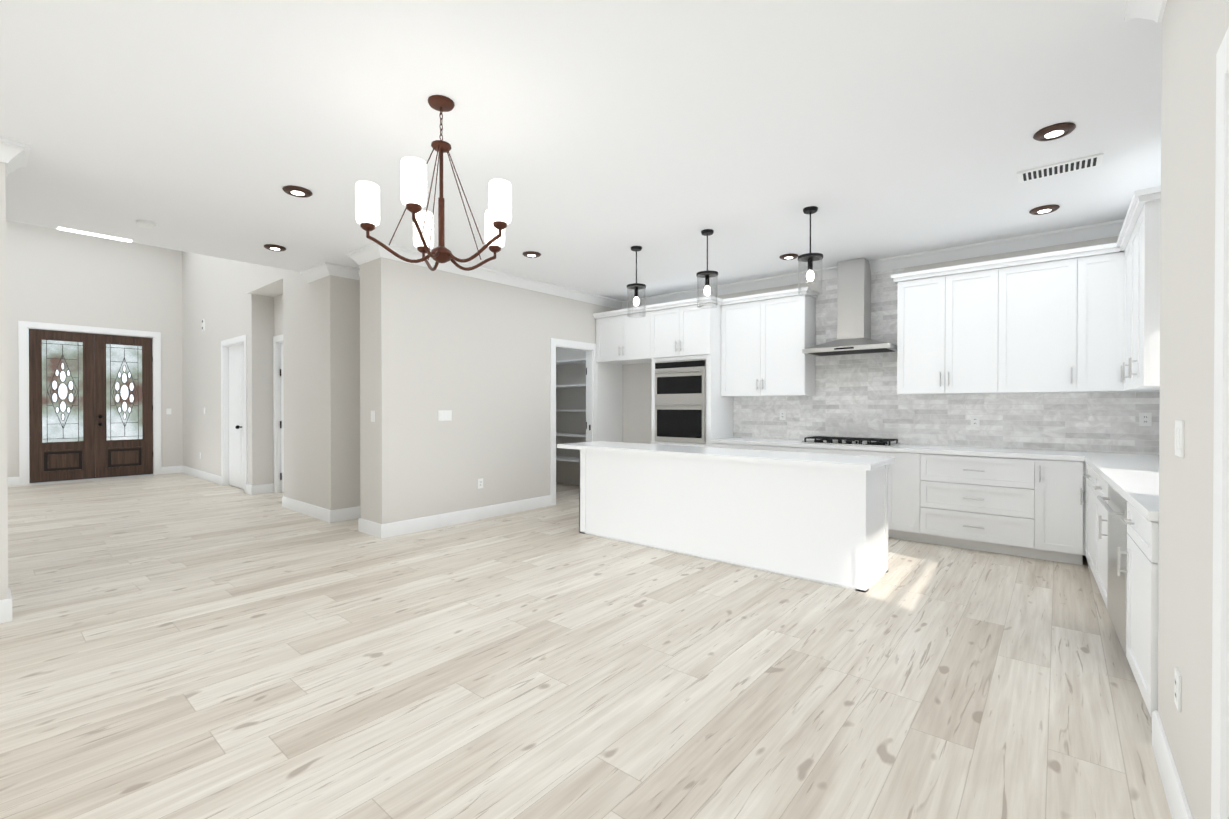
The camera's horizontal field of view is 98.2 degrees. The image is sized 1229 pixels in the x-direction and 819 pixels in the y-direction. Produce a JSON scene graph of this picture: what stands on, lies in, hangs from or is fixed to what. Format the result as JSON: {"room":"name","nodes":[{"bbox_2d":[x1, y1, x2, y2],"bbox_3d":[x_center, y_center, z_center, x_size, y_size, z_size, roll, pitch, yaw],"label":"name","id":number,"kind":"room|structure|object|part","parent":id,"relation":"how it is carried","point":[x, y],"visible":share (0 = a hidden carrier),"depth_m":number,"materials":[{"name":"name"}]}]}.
{"room":"kitchen","nodes":[
{"label":"kitchen","id":0,"kind":"room"},
{"bbox_2d":[0,0,1161,300],"bbox_3d":[-3.615,-2.548,5.491,14.690,1.804,9.340,0,0,40],"label":"ceiling","id":1,"kind":"structure","parent":0,"point":[602,136],"depth_m":3.04,"materials":[{"name":"white paint"}]},
{"bbox_2d":[135,220,155,227],"bbox_3d":[-4.120,-1.625,4.681,0.136,0.040,0.136,0,0,40],"label":"smoke detector","id":2,"kind":"object","parent":1,"relation":"attached to","point":[145,224],"visible":1,"depth_m":4.65,"materials":[{"name":"white plastic"}]},
{"bbox_2d":[264,244,285,250],"bbox_3d":[-3.447,-1.638,5.409,0.196,0.024,0.196,0,0,40],"label":"recessed light","id":3,"kind":"object","parent":1,"relation":"in","point":[272,247],"visible":0.98,"depth_m":5.37,"materials":[{"name":"brown metal"}]},
{"bbox_2d":[282,185,312,197],"bbox_3d":[-2.375,-1.629,3.993,0.196,0.024,0.196,0,0,40],"label":"recessed light","id":4,"kind":"object","parent":1,"relation":"in","point":[297,191],"visible":1,"depth_m":3.96,"materials":[{"name":"brown metal"}]},
{"bbox_2d":[355,95,510,270],"bbox_3d":[-0.905,-1.202,2.861,0.798,0.864,0.772,0,0,40],"label":"chandelier","id":5,"kind":"object","parent":1,"relation":"hanging from","point":[414,193],"visible":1,"depth_m":2.73,"materials":[{"name":"brown metal"}]},
{"bbox_2d":[523,251,540,257],"bbox_3d":[-0.877,-1.639,5.647,0.196,0.024,0.196,0,0,40],"label":"recessed light","id":6,"kind":"object","parent":1,"relation":"in","point":[530,254],"visible":1,"depth_m":5.60,"materials":[{"name":"brown metal"}]},
{"bbox_2d":[627,246,645,317],"bbox_3d":[0.223,-1.299,5.422,0.200,0.702,0.200,0,0,40],"label":"pendant light","id":7,"kind":"object","parent":1,"relation":"hanging from","point":[636,287],"visible":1,"depth_m":5.40,"materials":[{"name":"black metal"}]},
{"bbox_3d":[0.223,-1.096,5.423,0.188,0.296,0.188,0,0,40],"label":"lamp shade","id":8,"kind":"part","parent":7,"relation":"part of","materials":[{"name":"clear glass"}]},
{"bbox_2d":[696,229,717,308],"bbox_3d":[0.857,-1.296,4.918,0.200,0.702,0.200,0,0,40],"label":"pendant light","id":9,"kind":"object","parent":1,"relation":"hanging from","point":[707,274],"visible":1,"depth_m":4.90,"materials":[{"name":"clear glass"}]},
{"bbox_3d":[0.857,-1.093,4.920,0.188,0.296,0.188,0,0,40],"label":"lamp shade","id":10,"kind":"part","parent":9,"relation":"part of","materials":[{"name":"clear glass"}]},
{"bbox_2d":[779,254,797,259],"bbox_3d":[1.877,-1.640,5.732,0.196,0.024,0.196,0,0,40],"label":"recessed light","id":11,"kind":"object","parent":1,"relation":"in","point":[788,256],"visible":1,"depth_m":5.70,"materials":[{"name":"brown metal"}]},
{"bbox_2d":[797,206,822,296],"bbox_3d":[1.603,-1.292,4.361,0.200,0.702,0.200,0,0,40],"label":"pendant light","id":12,"kind":"object","parent":1,"relation":"hanging from","point":[809,258],"visible":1,"depth_m":4.34,"materials":[{"name":"clear glass"}]},
{"bbox_3d":[1.603,-1.089,4.362,0.188,0.296,0.188,0,0,40],"label":"lamp shade","id":13,"kind":"part","parent":12,"relation":"part of","materials":[{"name":"clear glass"}]},
{"bbox_2d":[1029,205,1059,214],"bbox_3d":[3.520,-1.631,4.361,0.196,0.024,0.196,0,0,40],"label":"recessed light","id":14,"kind":"object","parent":1,"relation":"in","point":[1044,209],"visible":1,"depth_m":4.33,"materials":[{"name":"brown metal"}]},
{"bbox_2d":[1033,122,1075,140],"bbox_3d":[2.580,-1.624,3.126,0.196,0.024,0.196,0,0,40],"label":"recessed light","id":15,"kind":"object","parent":1,"relation":"in","point":[1054,132],"visible":1,"depth_m":3.10,"materials":[{"name":"brown metal"}]},
{"bbox_2d":[1017,153,1103,182],"bbox_3d":[3.012,-1.632,3.613,0.440,0.014,0.200,0,0,40],"label":"ceiling vent","id":16,"kind":"object","parent":1,"relation":"in","point":[1095,160],"visible":1,"depth_m":3.59,"materials":[{"name":"white metal"}]},
{"bbox_2d":[0,473,1171,818],"bbox_3d":[-3.645,1.349,5.540,14.770,0.100,9.340,0,0,40],"label":"floor","id":17,"kind":"structure","parent":0,"point":[178,645],"depth_m":2.62,"materials":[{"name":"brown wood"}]},
{"bbox_2d":[593,296,732,446],"bbox_3d":[0.652,-0.057,7.433,1.967,2.690,0.667,0,0,40],"label":"kitchen cabinet","id":18,"kind":"object","parent":17,"relation":"on","point":[687,329],"visible":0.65,"depth_m":7.13,"materials":[{"name":"white paint"}]},
{"bbox_2d":[655,359,705,443],"bbox_3d":[1.000,-0.105,7.102,0.778,1.062,0.636,0,0,40],"label":"double wall oven","id":19,"kind":"object","parent":18,"relation":"in","point":[680,400],"visible":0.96,"depth_m":6.88,"materials":[{"name":"silver metal"}]},
{"bbox_2d":[579,449,887,592],"bbox_3d":[0.921,0.863,4.962,2.824,0.880,0.652,0,0,40],"label":"kitchen island","id":20,"kind":"object","parent":17,"relation":"on","point":[822,518],"depth_m":4.40,"materials":[{"name":"white paint"}]},
{"bbox_2d":[557,441,894,468],"bbox_3d":[0.818,0.402,5.046,3.170,0.040,0.710,0,0,40],"label":"island countertop","id":21,"kind":"structure","parent":20,"relation":"on","point":[767,457],"depth_m":4.56,"materials":[{"name":"white stone"}]},
{"bbox_2d":[710,441,801,451],"bbox_3d":[1.822,0.854,6.489,1.138,0.880,0.608,0,0,40],"label":"base cabinet","id":22,"kind":"object","parent":17,"relation":"on","point":[719,444],"depth_m":6.23,"materials":[{"name":"white paint"}]},
{"bbox_2d":[802,445,893,537],"bbox_3d":[2.561,0.857,5.873,1.033,0.880,0.608,0,0,40],"label":"base cabinet","id":23,"kind":"object","parent":17,"relation":"on","point":[805,448],"depth_m":5.39,"materials":[{"name":"white paint"}]},
{"bbox_2d":[894,449,921,541],"bbox_3d":[3.006,0.860,5.501,0.372,0.880,0.608,0,0,40],"label":"base cabinet","id":24,"kind":"object","parent":17,"relation":"on","point":[907,466],"depth_m":5.23,"materials":[{"name":"white paint"}]},
{"bbox_2d":[922,453,1033,557],"bbox_3d":[3.482,0.862,5.104,0.993,0.880,0.608,0,0,40],"label":"base cabinet","id":25,"kind":"object","parent":17,"relation":"on","point":[975,501],"depth_m":4.86,"materials":[{"name":"white paint"}]},
{"bbox_2d":[714,437,1158,460],"bbox_3d":[3.008,0.400,5.491,4.236,0.040,0.620,0,0,40],"label":"countertop","id":26,"kind":"structure","parent":25,"relation":"on","point":[1073,456],"depth_m":5.09,"materials":[{"name":"white stone"}]},
{"bbox_2d":[801,436,900,446],"bbox_3d":[2.597,0.346,5.873,0.910,0.060,0.500,0,0,40],"label":"cooktop","id":27,"kind":"object","parent":26,"relation":"in","point":[880,442],"visible":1,"depth_m":5.76,"materials":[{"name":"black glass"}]},
{"bbox_2d":[1030,457,1069,562],"bbox_3d":[3.929,0.865,4.684,0.353,0.880,0.681,0,0,40],"label":"base cabinet","id":28,"kind":"object","parent":17,"relation":"on","point":[1042,504],"depth_m":4.53,"materials":[{"name":"white paint"}]},
{"bbox_2d":[1070,461,1085,564],"bbox_3d":[3.853,0.869,3.895,0.742,0.880,0.812,0,0,40],"label":"base cabinet","id":29,"kind":"object","parent":17,"relation":"on","point":[1077,469],"depth_m":4.41,"materials":[{"name":"white paint"}]},
{"bbox_2d":[1086,469,1121,607],"bbox_3d":[3.440,0.873,3.338,0.664,0.880,0.821,0,0,40],"label":"base cabinet","id":30,"kind":"object","parent":17,"relation":"on","point":[1096,513],"depth_m":3.74,"materials":[{"name":"white paint"}]},
{"bbox_2d":[1122,497,1158,716],"bbox_3d":[2.556,0.880,2.173,0.632,0.880,0.667,0,0,40],"label":"base cabinet","id":31,"kind":"object","parent":17,"relation":"on","point":[1142,552],"depth_m":2.28,"materials":[{"name":"white paint"}]},
{"bbox_2d":[1097,484,1126,655],"bbox_3d":[2.955,0.874,2.740,0.682,0.862,0.755,0,0,40],"label":"dishwasher","id":32,"kind":"object","parent":31,"relation":"in","point":[1116,507],"visible":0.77,"depth_m":2.86,"materials":[{"name":"silver metal"}]},
{"bbox_2d":[1086,457,1158,516],"bbox_3d":[3.235,0.415,3.047,0.739,0.040,2.886,0,0,40],"label":"countertop","id":33,"kind":"structure","parent":31,"relation":"on","point":[1136,479],"depth_m":3.18,"materials":[{"name":"white stone"}]},
{"bbox_2d":[0,0,1228,818],"bbox_3d":[-3.615,-1.075,5.500,14.690,4.750,9.340,0,0,40],"label":"wall","id":34,"kind":"structure","parent":0,"point":[405,351],"depth_m":6.18,"materials":[{"name":"white paint"}]},
{"bbox_2d":[29,329,94,482],"bbox_3d":[-9.789,-0.061,9.453,0.061,2.648,0.808,0,0,40],"label":"front door","id":35,"kind":"structure","parent":34,"relation":"in","point":[61,406],"depth_m":9.43,"materials":[{"name":"brown wood"}]},
{"bbox_2d":[94,334,152,477],"bbox_3d":[-9.239,-0.064,10.056,0.133,2.648,0.816,0,0,40],"label":"front door","id":36,"kind":"structure","parent":34,"relation":"in","point":[123,408],"depth_m":10.06,"materials":[{"name":"brown wood"}]},
{"bbox_2d":[202,319,204,330],"bbox_3d":[-7.466,-1.536,9.669,0.090,0.220,0.028,0,0,40],"label":"keypad","id":37,"kind":"object","parent":34,"relation":"attached to","point":[203,324],"visible":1,"depth_m":9.65,"materials":[{"name":"white plastic"}]},
{"bbox_2d":[228,344,243,488],"bbox_3d":[-6.211,0.109,8.693,0.780,2.318,0.125,0,0,40],"label":"interior door","id":38,"kind":"structure","parent":34,"relation":"in","point":[236,412],"depth_m":8.67,"materials":[{"name":"white paint"}]},
{"bbox_2d":[280,343,283,491],"bbox_3d":[-4.851,0.123,7.982,0.760,2.298,0.054,0,0,40],"label":"interior door","id":39,"kind":"structure","parent":34,"relation":"in","point":[282,440],"depth_m":8.19,"materials":[{"name":"white paint"}]},
{"bbox_2d":[371,411,374,421],"bbox_3d":[-2.491,0.070,5.487,0.075,0.115,0.009,0,0,40],"label":"light switch","id":40,"kind":"object","parent":34,"relation":"attached to","point":[372,416],"visible":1,"depth_m":5.48,"materials":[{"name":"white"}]},
{"bbox_2d":[438,410,451,420],"bbox_3d":[-1.885,0.067,5.926,0.009,0.115,0.167,0,0,40],"label":"light switch","id":41,"kind":"object","parent":34,"relation":"attached to","point":[444,415],"visible":1,"depth_m":5.92,"materials":[{"name":"white plastic"}]},
{"bbox_2d":[478,478,482,488],"bbox_3d":[-1.584,0.875,6.292,0.008,0.115,0.075,0,0,40],"label":"electrical outlet","id":42,"kind":"object","parent":34,"relation":"attached to","point":[480,483],"visible":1,"depth_m":6.29,"materials":[{"name":"white plastic"}]},
{"bbox_2d":[0,0,1228,818],"bbox_3d":[-3.661,-0.176,5.544,14.570,2.950,9.100,0,0,40],"label":"trim","id":43,"kind":"structure","parent":34,"relation":"attached to","point":[12,153],"depth_m":5.47,"materials":[{"name":"white paint"}]},
{"bbox_2d":[720,287,819,396],"bbox_3d":[1.890,-0.782,6.571,1.127,1.230,0.396,0,0,40],"label":"upper cabinet","id":44,"kind":"object","parent":34,"relation":"attached to","point":[766,338],"visible":0.92,"depth_m":6.41,"materials":[{"name":"white paint"}]},
{"bbox_2d":[802,258,896,355],"bbox_3d":[2.614,-1.139,5.885,0.900,1.019,0.503,0,0,40],"label":"range hood","id":45,"kind":"object","parent":34,"relation":"attached to","point":[853,306],"visible":0.96,"depth_m":5.86,"materials":[{"name":"silver metal"}]},
{"bbox_2d":[733,268,1159,454],"bbox_3d":[3.214,-0.584,5.724,4.246,1.925,0.008,0,0,40],"label":"tile backsplash","id":46,"kind":"structure","parent":34,"relation":"attached to","point":[856,396],"depth_m":5.75,"materials":[{"name":"tile"}]},
{"bbox_2d":[780,411,785,419],"bbox_3d":[2.099,0.073,6.648,0.075,0.115,0.008,0,0,40],"label":"outlet","id":47,"kind":"object","parent":46,"relation":"attached to","point":[782,415],"visible":1,"depth_m":6.64,"materials":[{"name":"white plastic"}]},
{"bbox_2d":[971,416,979,426],"bbox_3d":[3.634,0.120,5.367,0.075,0.115,0.008,0,0,40],"label":"outlet","id":48,"kind":"object","parent":46,"relation":"attached to","point":[975,421],"visible":1,"depth_m":5.36,"materials":[{"name":"white plastic"}]},
{"bbox_2d":[1139,413,1151,425],"bbox_3d":[4.571,0.085,4.585,0.075,0.115,0.008,0,0,40],"label":"outlet","id":49,"kind":"object","parent":46,"relation":"attached to","point":[1145,419],"visible":1,"depth_m":4.58,"materials":[{"name":"white plastic"}]},
{"bbox_2d":[895,262,1006,393],"bbox_3d":[3.388,-0.757,5.354,0.912,1.195,0.346,0,0,40],"label":"upper cabinet","id":50,"kind":"object","parent":34,"relation":"attached to","point":[952,324],"depth_m":5.20,"materials":[{"name":"white paint"}]},
{"bbox_2d":[1007,254,1066,392],"bbox_3d":[3.904,-0.754,4.923,0.679,1.195,0.346,0,0,40],"label":"upper cabinet","id":51,"kind":"object","parent":34,"relation":"attached to","point":[1036,287],"depth_m":4.79,"materials":[{"name":"white paint"}]},
{"bbox_2d":[1067,246,1114,392],"bbox_3d":[4.201,-0.753,4.648,0.375,1.195,0.389,0,0,40],"label":"upper cabinet","id":52,"kind":"object","parent":34,"relation":"attached to","point":[1084,319],"depth_m":4.56,"materials":[{"name":"white paint"}]},
{"bbox_2d":[1115,226,1159,391],"bbox_3d":[4.226,-0.749,4.055,0.548,1.195,0.612,0,0,40],"label":"upper cabinet","id":53,"kind":"object","parent":34,"relation":"attached to","point":[1123,247],"depth_m":4.43,"materials":[{"name":"white paint"}]},
{"bbox_2d":[1127,190,1160,389],"bbox_3d":[3.833,-0.746,3.552,0.506,1.195,0.911,0,0,40],"label":"upper cabinet","id":54,"kind":"object","parent":34,"relation":"attached to","point":[1143,287],"depth_m":3.36,"materials":[{"name":"white paint"}]},
{"bbox_2d":[1174,667,1180,711],"bbox_3d":[1.818,0.903,1.720,0.008,0.115,0.075,0,0,40],"label":"outlet","id":55,"kind":"object","parent":34,"relation":"attached to","point":[1177,693],"visible":1,"depth_m":1.71,"materials":[{"name":"white plastic"}]},
{"bbox_2d":[1175,420,1183,457],"bbox_3d":[1.818,0.093,1.716,0.009,0.115,0.121,0,0,40],"label":"light switch","id":56,"kind":"object","parent":34,"relation":"attached to","point":[1179,438],"visible":1,"depth_m":1.69,"materials":[{"name":"white plastic"}]}
]}

